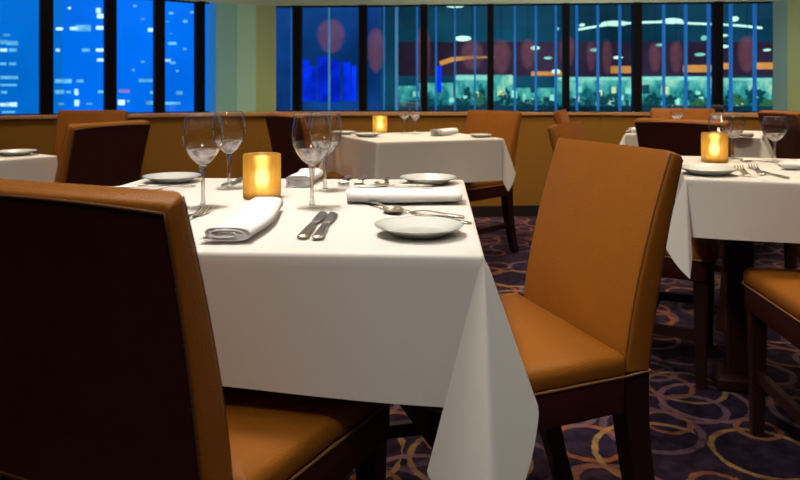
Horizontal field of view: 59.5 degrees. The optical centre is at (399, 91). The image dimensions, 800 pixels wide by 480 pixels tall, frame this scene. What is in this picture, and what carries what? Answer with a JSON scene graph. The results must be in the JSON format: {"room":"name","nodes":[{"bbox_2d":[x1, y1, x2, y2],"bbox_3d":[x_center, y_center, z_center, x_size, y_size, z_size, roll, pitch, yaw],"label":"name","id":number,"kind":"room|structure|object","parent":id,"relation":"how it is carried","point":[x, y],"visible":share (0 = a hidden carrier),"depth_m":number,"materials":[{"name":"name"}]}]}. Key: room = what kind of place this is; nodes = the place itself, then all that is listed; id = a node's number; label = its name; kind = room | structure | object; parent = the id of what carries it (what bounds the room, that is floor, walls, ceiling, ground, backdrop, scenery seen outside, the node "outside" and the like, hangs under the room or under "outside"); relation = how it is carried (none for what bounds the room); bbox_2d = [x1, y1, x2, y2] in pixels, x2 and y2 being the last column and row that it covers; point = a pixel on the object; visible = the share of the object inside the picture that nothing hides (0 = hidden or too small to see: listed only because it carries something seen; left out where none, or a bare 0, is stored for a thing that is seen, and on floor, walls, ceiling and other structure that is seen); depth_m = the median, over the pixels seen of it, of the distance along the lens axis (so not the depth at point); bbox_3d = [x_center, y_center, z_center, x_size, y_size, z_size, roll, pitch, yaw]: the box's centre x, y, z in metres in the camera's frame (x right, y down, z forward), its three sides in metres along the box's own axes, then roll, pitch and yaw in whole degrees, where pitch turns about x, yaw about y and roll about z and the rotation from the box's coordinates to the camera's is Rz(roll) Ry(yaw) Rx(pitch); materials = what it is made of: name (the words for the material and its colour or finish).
{"room":"restaurant","nodes":[
{"label":"restaurant","id":0,"kind":"room"},
{"bbox_2d":[207,2,215,111],"bbox_3d":[-1.591,-0.291,5.908,0.059,0.918,0.100,0,0,-26],"label":"wall","id":1,"kind":"structure","parent":0,"point":[211,7],"depth_m":5.87,"materials":[{"name":"blue paint"}]},
{"bbox_2d":[216,3,275,111],"bbox_3d":[-1.333,-0.291,6.033,0.514,0.918,0.100,0,0,-26],"label":"wall","id":2,"kind":"structure","parent":0,"point":[225,12],"depth_m":5.99,"materials":[{"name":"paint"}]},
{"bbox_2d":[236,4,236,110],"bbox_3d":[-1.413,-0.291,5.995,0.006,0.918,0.100,0,0,-26],"label":"trim","id":3,"kind":"structure","parent":2,"relation":"attached to","point":[236,4],"depth_m":5.95,"materials":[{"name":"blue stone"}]},
{"bbox_2d":[0,115,761,205],"bbox_3d":[-0.219,0.593,4.649,13.330,0.814,2.037,0,0,-12],"label":"wall","id":4,"kind":"structure","parent":0,"point":[165,151],"depth_m":5.43,"materials":[{"name":"wood"}]},
{"bbox_2d":[0,111,757,118],"bbox_3d":[-0.221,0.177,4.978,13.525,0.018,2.714,0,0,-12],"label":"trim","id":5,"kind":"structure","parent":4,"relation":"attached to","point":[259,113],"depth_m":5.49,"materials":[{"name":"wood"}]},
{"bbox_2d":[471,205,539,216],"bbox_3d":[-0.208,0.958,4.620,13.300,0.085,1.998,0,0,-12],"label":"baseboard","id":6,"kind":"structure","parent":4,"relation":"attached to","point":[519,210],"depth_m":5.62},
{"bbox_2d":[185,0,778,5],"bbox_3d":[-0.285,-1.175,5.104,13.597,0.850,2.524,0,0,-13],"label":"ceiling","id":7,"kind":"structure","parent":0,"point":[251,2],"depth_m":5.99,"materials":[{"name":"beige paint"}]},
{"bbox_2d":[343,216,799,479],"bbox_3d":[0.000,1.050,1.250,13.000,0.100,12.500,0,0,0],"label":"floor","id":8,"kind":"structure","parent":0,"point":[696,434],"depth_m":2.13,"materials":[{"name":"carpet"}]},
{"bbox_2d":[53,110,127,161],"bbox_3d":[-2.013,0.559,4.358,0.533,0.881,0.574,0,0,-3],"label":"dining chair","id":9,"kind":"object","parent":8,"relation":"on","point":[65,117],"visible":0.21,"depth_m":4.59,"materials":[{"name":"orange leather"}]},
{"bbox_2d":[54,120,150,185],"bbox_3d":[-1.411,0.559,2.893,0.574,0.881,0.533,0,0,18],"label":"dining chair","id":10,"kind":"object","parent":8,"relation":"on","point":[111,153],"visible":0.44,"depth_m":2.78,"materials":[{"name":"brown leather"}]},
{"bbox_2d":[0,179,389,479],"bbox_3d":[-0.358,0.559,1.153,0.533,0.881,0.574,0,0,24],"label":"dining chair","id":11,"kind":"object","parent":8,"relation":"on","point":[110,370],"visible":0.94,"depth_m":0.91,"materials":[{"name":"brown leather"}]},
{"bbox_2d":[265,113,351,178],"bbox_3d":[-0.418,0.559,4.001,0.574,0.881,0.533,0,0,-35],"label":"dining chair","id":12,"kind":"object","parent":8,"relation":"on","point":[279,125],"visible":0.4,"depth_m":3.84,"materials":[{"name":"red leather"}]},
{"bbox_2d":[463,110,521,252],"bbox_3d":[0.405,0.559,4.369,0.574,0.881,0.533,0,0,-40],"label":"dining chair","id":13,"kind":"object","parent":8,"relation":"on","point":[505,125],"visible":0.44,"depth_m":4.34,"materials":[{"name":"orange leather"}]},
{"bbox_2d":[388,138,682,479],"bbox_3d":[0.244,0.559,1.560,0.574,0.881,0.533,0,0,-18],"label":"dining chair","id":14,"kind":"object","parent":8,"relation":"on","point":[582,326],"visible":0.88,"depth_m":1.46,"materials":[{"name":"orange leather"}]},
{"bbox_2d":[553,109,569,124],"bbox_3d":[1.324,0.559,4.612,0.574,0.881,0.533,0,0,20],"label":"dining chair","id":15,"kind":"object","parent":8,"relation":"on","point":[561,116],"visible":0.16,"depth_m":4.52,"materials":[{"name":"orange leather"}]},
{"bbox_2d":[547,120,719,389],"bbox_3d":[0.902,0.559,2.676,0.574,0.881,0.533,0,0,27],"label":"dining chair","id":16,"kind":"object","parent":8,"relation":"on","point":[705,251],"visible":0.2,"depth_m":2.37,"materials":[{"name":"wood"}]},
{"bbox_2d":[650,108,715,119],"bbox_3d":[2.019,0.559,4.839,0.533,0.881,0.574,0,0,9],"label":"dining chair","id":17,"kind":"object","parent":8,"relation":"on","point":[690,113],"visible":0.12,"depth_m":5.07,"materials":[{"name":"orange leather"}]},
{"bbox_2d":[635,118,797,332],"bbox_3d":[1.447,0.559,3.231,0.574,0.881,0.533,0,0,-35],"label":"dining chair","id":18,"kind":"object","parent":8,"relation":"on","point":[682,137],"visible":0.31,"depth_m":3.08,"materials":[{"name":"red leather"}]},
{"bbox_2d":[712,239,767,395],"bbox_3d":[1.317,0.627,2.271,0.722,0.746,0.722,0,0,19],"label":"dining table","id":19,"kind":"object","parent":8,"relation":"on","point":[731,375],"visible":0.37,"depth_m":2.35,"materials":[{"name":"brown wood"}]},
{"bbox_2d":[666,156,799,278],"bbox_3d":[1.317,0.391,2.271,0.916,0.282,0.916,0,0,19],"label":"tablecloth","id":20,"kind":"object","parent":19,"relation":"on","point":[734,205],"visible":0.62,"depth_m":2.00,"materials":[{"name":"fabric"}]},
{"bbox_2d":[682,165,738,175],"bbox_3d":[0.933,0.239,2.121,0.172,0.020,0.172,0,0,34],"label":"bread plate","id":21,"kind":"object","parent":20,"relation":"on","point":[706,170],"visible":0.96,"depth_m":2.12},
{"bbox_2d":[701,132,727,162],"bbox_3d":[1.120,0.197,2.492,0.087,0.104,0.088,0,0,-5],"label":"candle holder","id":22,"kind":"object","parent":20,"relation":"on","point":[714,145],"visible":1,"depth_m":2.46,"materials":[{"name":"glass"}]},
{"bbox_2d":[708,115,733,135],"bbox_3d":[1.171,0.166,2.558,0.087,0.165,0.087,0,0,-20],"label":"wine glass","id":23,"kind":"object","parent":20,"relation":"on","point":[720,115],"visible":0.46,"depth_m":2.54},
{"bbox_2d":[720,114,744,137],"bbox_3d":[1.242,0.166,2.616,0.087,0.165,0.087,0,0,6],"label":"wine glass","id":24,"kind":"object","parent":20,"relation":"on","point":[734,134],"visible":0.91,"depth_m":2.60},
{"bbox_2d":[724,130,742,137],"bbox_3d":[1.242,0.159,2.616,0.070,0.027,0.070,0,0,6],"label":"bowl","id":25,"kind":"object","parent":24,"relation":"on","point":[734,134],"depth_m":2.59,"materials":[{"name":"clear glass"}]},
{"bbox_2d":[734,165,751,175],"bbox_3d":[1.062,0.243,2.167,0.029,0.011,0.221,0,0,20],"label":"fork","id":26,"kind":"object","parent":20,"relation":"on","point":[745,173],"visible":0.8,"depth_m":2.12,"materials":[{"name":"metal"}]},
{"bbox_2d":[748,164,764,174],"bbox_3d":[1.121,0.243,2.198,0.029,0.011,0.221,0,0,20],"label":"fork","id":27,"kind":"object","parent":20,"relation":"on","point":[759,172],"visible":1,"depth_m":2.17,"materials":[{"name":"metal"}]},
{"bbox_2d":[761,116,787,140],"bbox_3d":[1.339,0.168,2.503,0.087,0.161,0.087,0,0,-36],"label":"wine glass","id":28,"kind":"object","parent":20,"relation":"on","point":[772,136],"visible":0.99,"depth_m":2.49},
{"bbox_2d":[764,133,784,140],"bbox_3d":[1.339,0.161,2.503,0.070,0.026,0.070,0,0,-36],"label":"bowl","id":29,"kind":"object","parent":28,"relation":"on","point":[772,136],"depth_m":2.49,"materials":[{"name":"clear glass"}]},
{"bbox_2d":[762,171,789,177],"bbox_3d":[1.121,0.246,2.100,0.016,0.005,0.178,0,0,3],"label":"table knife","id":30,"kind":"object","parent":20,"relation":"on","point":[783,176],"visible":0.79,"depth_m":2.06,"materials":[{"name":"metal"}]},
{"bbox_2d":[778,160,799,168],"bbox_3d":[1.286,0.234,2.237,0.122,0.028,0.091,0,0,41],"label":"folded napkin","id":31,"kind":"object","parent":20,"relation":"on","point":[784,164],"visible":1,"depth_m":2.23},
{"bbox_2d":[742,267,799,436],"bbox_3d":[1.224,0.559,1.765,0.533,0.881,0.574,0,0,10],"label":"dining chair","id":32,"kind":"object","parent":8,"relation":"on","point":[771,295],"visible":1,"depth_m":1.96,"materials":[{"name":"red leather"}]},
{"bbox_2d":[758,110,799,257],"bbox_3d":[2.658,0.559,4.423,0.574,0.881,0.533,0,0,-1],"label":"dining chair","id":33,"kind":"object","parent":8,"relation":"on","point":[788,147],"visible":0.52,"depth_m":4.38,"materials":[{"name":"red leather"}]},
{"bbox_3d":[-0.306,0.627,1.560,0.876,0.746,0.876,0,0,3],"label":"dining table","id":34,"kind":"object","parent":8,"relation":"on","visible":0},
{"bbox_2d":[121,178,538,479],"bbox_3d":[-0.311,0.442,1.556,1.096,0.384,1.136,0,0,3],"label":"tablecloth","id":35,"kind":"object","parent":34,"relation":"on","point":[361,311],"visible":0.62,"depth_m":1.08,"materials":[{"name":"fabric"}]},
{"bbox_2d":[112,184,169,186],"bbox_3d":[-0.682,0.246,1.840,0.155,0.004,0.014,0,0,-23],"label":"table knife","id":36,"kind":"object","parent":35,"relation":"on","point":[156,184],"visible":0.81,"depth_m":1.83,"materials":[{"name":"metal"}]},
{"bbox_2d":[145,185,195,189],"bbox_3d":[-0.588,0.245,1.803,0.135,0.007,0.018,0,0,-45],"label":"fork","id":37,"kind":"object","parent":35,"relation":"on","point":[185,185],"visible":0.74,"depth_m":1.80,"materials":[{"name":"metal"}]},
{"bbox_2d":[142,172,200,183],"bbox_3d":[-0.633,0.240,1.944,0.156,0.018,0.156,0,0,-14],"label":"bread plate","id":38,"kind":"object","parent":35,"relation":"on","point":[165,177],"visible":1,"depth_m":1.97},
{"bbox_2d":[189,206,211,217],"bbox_3d":[-0.410,0.243,1.369,0.025,0.010,0.193,0,0,3],"label":"fork","id":39,"kind":"object","parent":35,"relation":"on","point":[197,212],"visible":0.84,"depth_m":1.44,"materials":[{"name":"metal"}]},
{"bbox_2d":[182,113,223,164],"bbox_3d":[-0.424,0.148,1.506,0.087,0.201,0.087,0,0,0],"label":"wine glass","id":40,"kind":"object","parent":35,"relation":"on","point":[201,156],"visible":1,"depth_m":1.49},
{"bbox_2d":[186,148,218,164],"bbox_3d":[-0.424,0.140,1.506,0.070,0.033,0.070,0,0,0],"label":"water","id":41,"kind":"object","parent":40,"relation":"on","point":[202,156],"depth_m":1.49,"materials":[{"name":"clear liquid"}]},
{"bbox_2d":[212,111,245,153],"bbox_3d":[-0.438,0.149,1.793,0.086,0.199,0.086,0,0,-21],"label":"wine glass","id":42,"kind":"object","parent":35,"relation":"on","point":[228,146],"visible":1,"depth_m":1.77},
{"bbox_2d":[215,140,242,152],"bbox_3d":[-0.438,0.141,1.793,0.069,0.033,0.069,0,0,-21],"label":"water","id":43,"kind":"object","parent":42,"relation":"on","point":[228,146],"depth_m":1.77,"materials":[{"name":"clear liquid"}]},
{"bbox_2d":[221,177,242,184],"bbox_3d":[-0.463,0.246,1.933,0.015,0.005,0.167,0,0,6],"label":"table knife","id":44,"kind":"object","parent":35,"relation":"on","point":[240,178],"visible":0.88,"depth_m":1.94,"materials":[{"name":"metal"}]},
{"bbox_2d":[200,197,282,240],"bbox_3d":[-0.278,0.234,1.313,0.096,0.027,0.339,0,0,2],"label":"folded napkin","id":45,"kind":"object","parent":35,"relation":"on","point":[258,213],"visible":1,"depth_m":1.22,"materials":[{"name":"fabric"}]},
{"bbox_2d":[243,152,280,199],"bbox_3d":[-0.324,0.197,1.644,0.087,0.104,0.088,0,0,0],"label":"candle holder","id":46,"kind":"object","parent":35,"relation":"on","point":[261,170],"visible":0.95,"depth_m":1.61,"materials":[{"name":"orange glass"}]},
{"bbox_2d":[284,168,322,186],"bbox_3d":[-0.264,0.233,1.930,0.086,0.029,0.211,0,0,5],"label":"folded napkin","id":47,"kind":"object","parent":35,"relation":"on","point":[304,177],"visible":1,"depth_m":1.83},
{"bbox_2d":[292,114,331,164],"bbox_3d":[-0.189,0.148,1.500,0.087,0.201,0.087,0,0,38],"label":"wine glass","id":48,"kind":"object","parent":35,"relation":"on","point":[311,156],"visible":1,"depth_m":1.48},
{"bbox_2d":[296,148,327,164],"bbox_3d":[-0.189,0.140,1.500,0.070,0.033,0.070,0,0,38],"label":"bowl","id":49,"kind":"object","parent":48,"relation":"on","point":[311,156],"depth_m":1.48,"materials":[{"name":"clear glass"}]},
{"bbox_2d":[297,211,327,238],"bbox_3d":[-0.160,0.245,1.307,0.023,0.007,0.254,0,0,2],"label":"table knife","id":50,"kind":"object","parent":35,"relation":"on","point":[321,215],"visible":1,"depth_m":1.27,"materials":[{"name":"metal"}]},
{"bbox_2d":[308,111,341,154],"bbox_3d":[-0.188,0.149,1.757,0.086,0.199,0.086,0,0,-44],"label":"wine glass","id":51,"kind":"object","parent":35,"relation":"on","point":[316,144],"visible":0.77,"depth_m":1.74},
{"bbox_2d":[311,141,338,154],"bbox_3d":[-0.188,0.141,1.757,0.069,0.033,0.069,0,0,-44],"label":"bowl","id":52,"kind":"object","parent":51,"relation":"on","point":[316,144],"depth_m":1.73,"materials":[{"name":"clear glass"}]},
{"bbox_2d":[312,212,337,238],"bbox_3d":[-0.136,0.245,1.301,0.023,0.007,0.254,0,0,0],"label":"table knife","id":53,"kind":"object","parent":35,"relation":"on","point":[320,232],"visible":1,"depth_m":1.26,"materials":[{"name":"metal"}]},
{"bbox_2d":[337,175,351,183],"bbox_3d":[-0.151,0.243,1.954,0.028,0.011,0.215,0,0,1],"label":"fork","id":54,"kind":"object","parent":35,"relation":"on","point":[344,181],"visible":1,"depth_m":1.91,"materials":[{"name":"metal"}]},
{"bbox_2d":[353,176,366,183],"bbox_3d":[-0.109,0.243,1.952,0.025,0.010,0.194,0,0,2],"label":"fork","id":55,"kind":"object","parent":35,"relation":"on","point":[359,181],"visible":1,"depth_m":1.91,"materials":[{"name":"metal"}]},
{"bbox_2d":[374,176,389,184],"bbox_3d":[-0.043,0.243,1.933,0.040,0.011,0.194,0,0,4],"label":"spoon","id":56,"kind":"object","parent":35,"relation":"on","point":[383,181],"visible":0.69,"depth_m":1.89,"materials":[{"name":"metal"}]},
{"bbox_2d":[374,181,388,184],"bbox_3d":[-0.048,0.244,1.866,0.040,0.008,0.057,0,0,4],"label":"spoon bowl","id":57,"kind":"object","parent":56,"relation":"on","point":[377,182],"depth_m":1.88,"materials":[{"name":"metal"}]},
{"bbox_2d":[367,201,403,212],"bbox_3d":[-0.046,0.243,1.504,0.041,0.011,0.196,0,0,-26],"label":"spoon","id":58,"kind":"object","parent":35,"relation":"on","point":[389,209],"visible":0.89,"depth_m":1.46,"materials":[{"name":"metal"}]},
{"bbox_2d":[382,206,403,212],"bbox_3d":[-0.015,0.244,1.443,0.041,0.008,0.058,0,0,-26],"label":"spoon bowl","id":59,"kind":"object","parent":58,"relation":"on","point":[389,209],"depth_m":1.45,"materials":[{"name":"metal"}]},
{"bbox_2d":[354,184,432,186],"bbox_3d":[-0.015,0.212,1.597,0.181,0.005,0.016,0,0,3],"label":"table knife","id":60,"kind":"object","parent":35,"relation":"on","point":[414,185],"visible":1,"depth_m":1.59,"materials":[{"name":"metal"}]},
{"bbox_2d":[346,187,462,202],"bbox_3d":[0.009,0.233,1.588,0.266,0.030,0.110,0,0,2],"label":"folded napkin","id":61,"kind":"object","parent":35,"relation":"on","point":[354,194],"visible":0.99,"depth_m":1.54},
{"bbox_2d":[374,216,463,238],"bbox_3d":[0.033,0.240,1.225,0.156,0.018,0.156,0,0,0],"label":"bread plate","id":62,"kind":"object","parent":35,"relation":"on","point":[408,227],"visible":1,"depth_m":1.25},
{"bbox_2d":[400,173,456,184],"bbox_3d":[0.078,0.240,1.911,0.156,0.018,0.156,0,0,34],"label":"bread plate","id":63,"kind":"object","parent":35,"relation":"on","point":[417,178],"visible":0.91,"depth_m":1.95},
{"bbox_2d":[393,206,464,217],"bbox_3d":[0.059,0.244,1.428,0.161,0.008,0.021,0,0,33],"label":"fork","id":64,"kind":"object","parent":35,"relation":"on","point":[405,210],"visible":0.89,"depth_m":1.42,"materials":[{"name":"metal"}]},
{"bbox_2d":[409,211,471,223],"bbox_3d":[0.079,0.245,1.367,0.143,0.007,0.019,0,0,39],"label":"fork","id":65,"kind":"object","parent":35,"relation":"on","point":[416,213],"visible":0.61,"depth_m":1.37,"materials":[{"name":"metal"}]},
{"bbox_3d":[0.084,0.627,3.969,0.682,0.746,0.682,0,0,-22],"label":"dining table","id":66,"kind":"object","parent":8,"relation":"on","visible":0},
{"bbox_2d":[318,132,515,191],"bbox_3d":[0.073,0.391,3.995,0.923,0.282,0.866,0,0,-22],"label":"tablecloth","id":67,"kind":"object","parent":66,"relation":"on","point":[469,158],"visible":0.8,"depth_m":3.69,"materials":[{"name":"fabric"}]},
{"bbox_2d":[330,131,355,134],"bbox_3d":[-0.334,0.240,4.103,0.156,0.018,0.156,0,0,13],"label":"bread plate","id":68,"kind":"object","parent":67,"relation":"on","point":[333,132],"visible":0.96,"depth_m":4.06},
{"bbox_2d":[352,132,380,136],"bbox_3d":[-0.185,0.239,3.918,0.164,0.019,0.164,0,0,-43],"label":"bread plate","id":69,"kind":"object","parent":67,"relation":"on","point":[360,134],"visible":1,"depth_m":3.88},
{"bbox_2d":[373,116,386,132],"bbox_3d":[-0.121,0.197,4.243,0.087,0.104,0.088,0,0,-4],"label":"candle holder","id":70,"kind":"object","parent":67,"relation":"on","point":[379,122],"visible":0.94,"depth_m":4.21,"materials":[{"name":"glass"}]},
{"bbox_2d":[398,105,410,118],"bbox_3d":[0.027,0.156,4.181,0.080,0.185,0.080,0,0,-25],"label":"wine glass","id":71,"kind":"object","parent":67,"relation":"on","point":[403,116],"visible":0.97,"depth_m":4.16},
{"bbox_2d":[399,114,408,118],"bbox_3d":[0.027,0.148,4.181,0.064,0.030,0.064,0,0,-25],"label":"bowl","id":72,"kind":"object","parent":71,"relation":"on","point":[404,116],"depth_m":4.16,"materials":[{"name":"clear glass"}]},
{"bbox_2d":[408,103,421,119],"bbox_3d":[0.088,0.156,4.112,0.080,0.185,0.080,0,0,-4],"label":"wine glass","id":73,"kind":"object","parent":67,"relation":"on","point":[413,116],"visible":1,"depth_m":4.10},
{"bbox_2d":[410,114,419,119],"bbox_3d":[0.088,0.148,4.112,0.064,0.030,0.064,0,0,-4],"label":"bowl","id":74,"kind":"object","parent":73,"relation":"on","point":[414,116],"depth_m":4.10,"materials":[{"name":"clear glass"}]},
{"bbox_2d":[430,128,457,135],"bbox_3d":[0.252,0.228,4.021,0.088,0.039,0.200,0,0,34],"label":"folded napkin","id":75,"kind":"object","parent":67,"relation":"on","point":[434,132],"visible":1,"depth_m":3.97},
{"bbox_2d":[468,134,491,136],"bbox_3d":[0.442,0.241,3.866,0.133,0.015,0.133,0,0,-36],"label":"bread plate","id":76,"kind":"object","parent":67,"relation":"on","point":[472,135],"visible":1,"depth_m":3.83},
{"bbox_3d":[1.837,0.627,4.338,0.682,0.746,0.682,0,0,28],"label":"dining table","id":77,"kind":"object","parent":8,"relation":"on","visible":0},
{"bbox_2d":[620,130,775,157],"bbox_3d":[1.837,0.338,4.338,0.876,0.175,0.876,0,0,28],"label":"tablecloth","id":78,"kind":"object","parent":77,"relation":"on","point":[757,146],"visible":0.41,"depth_m":3.89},
{"bbox_2d":[626,127,635,131],"bbox_3d":[1.480,0.230,4.272,0.173,0.035,0.090,0,0,-7],"label":"folded napkin","id":79,"kind":"object","parent":78,"relation":"on","point":[630,129],"visible":0.28,"depth_m":4.25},
{"bbox_2d":[670,105,684,118],"bbox_3d":[1.750,0.166,4.420,0.087,0.165,0.087,0,0,-13],"label":"wine glass","id":80,"kind":"object","parent":78,"relation":"on","point":[673,116],"visible":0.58,"depth_m":4.40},
{"bbox_2d":[672,115,682,118],"bbox_3d":[1.750,0.159,4.420,0.070,0.027,0.070,0,0,-13],"label":"bowl","id":81,"kind":"object","parent":80,"relation":"on","point":[674,116],"depth_m":4.40,"materials":[{"name":"clear glass"}]},
{"bbox_2d":[709,105,723,118],"bbox_3d":[2.000,0.166,4.420,0.087,0.165,0.087,0,0,31],"label":"wine glass","id":82,"kind":"object","parent":78,"relation":"on","point":[713,116],"visible":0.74,"depth_m":4.40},
{"bbox_2d":[711,115,720,118],"bbox_3d":[2.000,0.159,4.420,0.070,0.027,0.070,0,0,31],"label":"bowl","id":83,"kind":"object","parent":82,"relation":"on","point":[714,116],"depth_m":4.40,"materials":[{"name":"clear glass"}]},
{"bbox_2d":[740,131,753,136],"bbox_3d":[1.878,0.231,3.869,0.133,0.033,0.097,0,0,17],"label":"folded napkin","id":84,"kind":"object","parent":78,"relation":"on","point":[744,133],"visible":0.48,"depth_m":3.82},
{"bbox_3d":[-1.885,0.627,2.660,0.722,0.746,0.722,0,0,35],"label":"dining table","id":85,"kind":"object","parent":8,"relation":"on","visible":0},
{"bbox_2d":[0,153,57,181],"bbox_3d":[-1.911,0.374,2.678,0.880,0.249,0.942,0,0,35],"label":"tablecloth","id":86,"kind":"object","parent":85,"relation":"on","point":[30,167],"visible":0.47,"depth_m":2.67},
{"bbox_2d":[0,149,36,155],"bbox_3d":[-1.519,0.240,2.761,0.156,0.018,0.156,0,0,-18],"label":"bread plate","id":87,"kind":"object","parent":86,"relation":"on","point":[8,152],"visible":1,"depth_m":2.74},
{"bbox_2d":[773,0,799,111],"bbox_3d":[3.244,-0.291,5.593,0.100,0.918,0.487,0,0,-30],"label":"wall","id":88,"kind":"structure","parent":0,"point":[779,7],"depth_m":5.68,"materials":[{"name":"paint"}]},
{"bbox_3d":[-0.014,0.594,4.375,13.228,0.812,3.750,0,0,0],"label":"wall","id":89,"kind":"structure","parent":0,"visible":0},
{"bbox_2d":[276,1,772,111],"bbox_3d":[1.006,-0.391,6.020,4.173,1.318,0.224,0,0,4],"label":"window","id":90,"kind":"structure","parent":89,"relation":"in","point":[714,9],"depth_m":5.97,"materials":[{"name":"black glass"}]},
{"bbox_3d":[-4.808,-0.291,3.706,3.699,0.918,2.612,0,0,0],"label":"wall","id":91,"kind":"structure","parent":0,"visible":0},
{"bbox_2d":[0,0,208,115],"bbox_3d":[-2.285,-0.291,5.401,1.643,0.918,0.090,0,0,-34],"label":"window","id":92,"kind":"structure","parent":91,"relation":"in","point":[46,7],"depth_m":5.41,"materials":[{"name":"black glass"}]},
{"label":"outside","id":93,"kind":"structure","parent":0,"visible":0},
{"bbox_2d":[276,7,380,109],"bbox_3d":[-3.351,-1.051,23.900,5.454,23.657,2.200,0,0,0],"label":"lit building","id":94,"kind":"structure","parent":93,"point":[344,21],"depth_m":23.00,"materials":[{"name":"glass"}]},
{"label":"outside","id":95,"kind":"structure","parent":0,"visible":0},
{"bbox_2d":[0,0,63,113],"bbox_3d":[-27.473,-0.634,39.950,14.826,33.829,6.100,0,0,0],"label":"office building","id":96,"kind":"structure","parent":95,"point":[19,19],"depth_m":37.40,"materials":[{"name":"glass"}]},
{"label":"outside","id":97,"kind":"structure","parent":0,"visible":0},
{"bbox_2d":[55,0,206,111],"bbox_3d":[-12.185,-0.691,43.200,15.158,36.846,6.200,0,0,0],"label":"office tower","id":98,"kind":"structure","parent":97,"point":[83,19],"depth_m":40.30,"materials":[{"name":"glass"}]},
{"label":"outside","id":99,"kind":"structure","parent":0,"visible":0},
{"bbox_2d":[381,3,772,106],"bbox_3d":[7.832,-0.686,16.040,16.479,15.429,3.920,0,0,0],"label":"building","id":100,"kind":"structure","parent":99,"point":[697,13],"depth_m":14.95,"materials":[{"name":"glass"}]},
{"bbox_2d":[456,36,470,40],"bbox_3d":[1.278,-1.085,14.200,0.345,0.106,0.240,0,0,0],"label":"ceiling lamp","id":101,"kind":"object","parent":100,"relation":"attached to","point":[460,38],"depth_m":14.12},
{"bbox_2d":[601,21,628,25],"bbox_3d":[4.361,-1.392,14.200,0.568,0.106,0.240,0,0,0],"label":"ceiling lamp","id":102,"kind":"object","parent":100,"relation":"attached to","point":[608,23],"depth_m":14.12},
{"bbox_2d":[578,21,762,30],"bbox_3d":[5.533,-1.360,14.400,3.832,0.212,0.044,0,0,0],"label":"light","id":103,"kind":"object","parent":100,"relation":"attached to","point":[692,23],"depth_m":14.38,"materials":[{"name":"white"}]},
{"bbox_2d":[661,18,682,23],"bbox_3d":[5.518,-1.440,14.200,0.446,0.114,0.240,0,0,0],"label":"ceiling lamp","id":104,"kind":"object","parent":100,"relation":"attached to","point":[669,20],"depth_m":14.12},
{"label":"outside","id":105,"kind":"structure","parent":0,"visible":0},
{"bbox_2d":[381,106,772,110],"bbox_3d":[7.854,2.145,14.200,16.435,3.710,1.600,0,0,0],"label":"trim","id":106,"kind":"structure","parent":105,"point":[430,108],"depth_m":13.40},
{"bbox_2d":[456,97,469,105],"bbox_3d":[1.282,0.208,14.442,0.308,0.202,0.332,0,0,0],"label":"leafy shrub","id":107,"kind":"object","parent":106,"relation":"on","point":[458,101],"visible":0.91,"depth_m":14.38,"materials":[{"name":"green plant"}]},
{"bbox_2d":[471,92,483,105],"bbox_3d":[1.612,0.160,14.452,0.272,0.318,0.354,0,0,0],"label":"leafy shrub","id":108,"kind":"object","parent":106,"relation":"on","point":[481,95],"visible":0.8,"depth_m":14.36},
{"bbox_2d":[498,87,510,105],"bbox_3d":[2.170,0.109,14.452,0.261,0.416,0.344,0,0,0],"label":"leafy shrub","id":109,"kind":"object","parent":106,"relation":"on","point":[501,101],"visible":0.98,"depth_m":14.38,"materials":[{"name":"green plant"}]},
{"bbox_2d":[519,99,541,105],"bbox_3d":[2.687,0.252,14.446,0.446,0.226,0.349,0,0,0],"label":"leafy shrub","id":110,"kind":"object","parent":106,"relation":"on","point":[531,101],"visible":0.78,"depth_m":14.36,"materials":[{"name":"green plant"}]},
{"bbox_2d":[544,100,559,105],"bbox_3d":[3.134,0.276,14.453,0.310,0.219,0.351,0,0,0],"label":"leafy shrub","id":111,"kind":"object","parent":106,"relation":"on","point":[550,102],"visible":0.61,"depth_m":14.39,"materials":[{"name":"green plant"}]},
{"bbox_2d":[578,99,590,105],"bbox_3d":[3.778,0.243,14.453,0.314,0.220,0.350,0,0,0],"label":"leafy shrub","id":112,"kind":"object","parent":106,"relation":"on","point":[586,101],"visible":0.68,"depth_m":14.36,"materials":[{"name":"green plant"}]},
{"bbox_2d":[599,96,617,105],"bbox_3d":[4.268,0.223,14.448,0.397,0.288,0.346,0,0,0],"label":"leafy shrub","id":113,"kind":"object","parent":106,"relation":"on","point":[603,100],"visible":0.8,"depth_m":14.41,"materials":[{"name":"green plant"}]},
{"bbox_2d":[644,92,661,105],"bbox_3d":[5.229,0.193,14.440,0.264,0.380,0.354,0,0,-11],"label":"leafy shrub","id":114,"kind":"object","parent":106,"relation":"on","point":[653,95],"visible":0.87,"depth_m":14.38,"materials":[{"name":"green plant"}]},
{"bbox_2d":[666,94,676,105],"bbox_3d":[5.555,0.189,14.452,0.222,0.290,0.342,0,0,0],"label":"leafy shrub","id":115,"kind":"object","parent":106,"relation":"on","point":[669,98],"visible":0.79,"depth_m":14.34,"materials":[{"name":"green plant"}]},
{"bbox_2d":[690,98,706,105],"bbox_3d":[6.155,0.262,14.446,0.307,0.272,0.350,0,0,0],"label":"leafy shrub","id":116,"kind":"object","parent":106,"relation":"on","point":[696,102],"visible":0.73,"depth_m":14.39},
{"bbox_2d":[727,94,747,105],"bbox_3d":[6.951,0.194,14.449,0.350,0.321,0.354,0,0,0],"label":"leafy shrub","id":117,"kind":"object","parent":106,"relation":"on","point":[735,96],"visible":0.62,"depth_m":14.44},
{"bbox_2d":[747,89,765,105],"bbox_3d":[7.349,0.083,14.450,0.264,0.406,0.357,0,0,0],"label":"leafy shrub","id":118,"kind":"object","parent":106,"relation":"on","point":[760,93],"visible":0.63,"depth_m":14.40,"materials":[{"name":"green plant"}]},
{"bbox_2d":[760,99,772,105],"bbox_3d":[7.595,0.256,14.454,0.235,0.247,0.350,0,0,0],"label":"leafy shrub","id":119,"kind":"object","parent":106,"relation":"on","point":[766,102],"visible":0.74,"depth_m":14.38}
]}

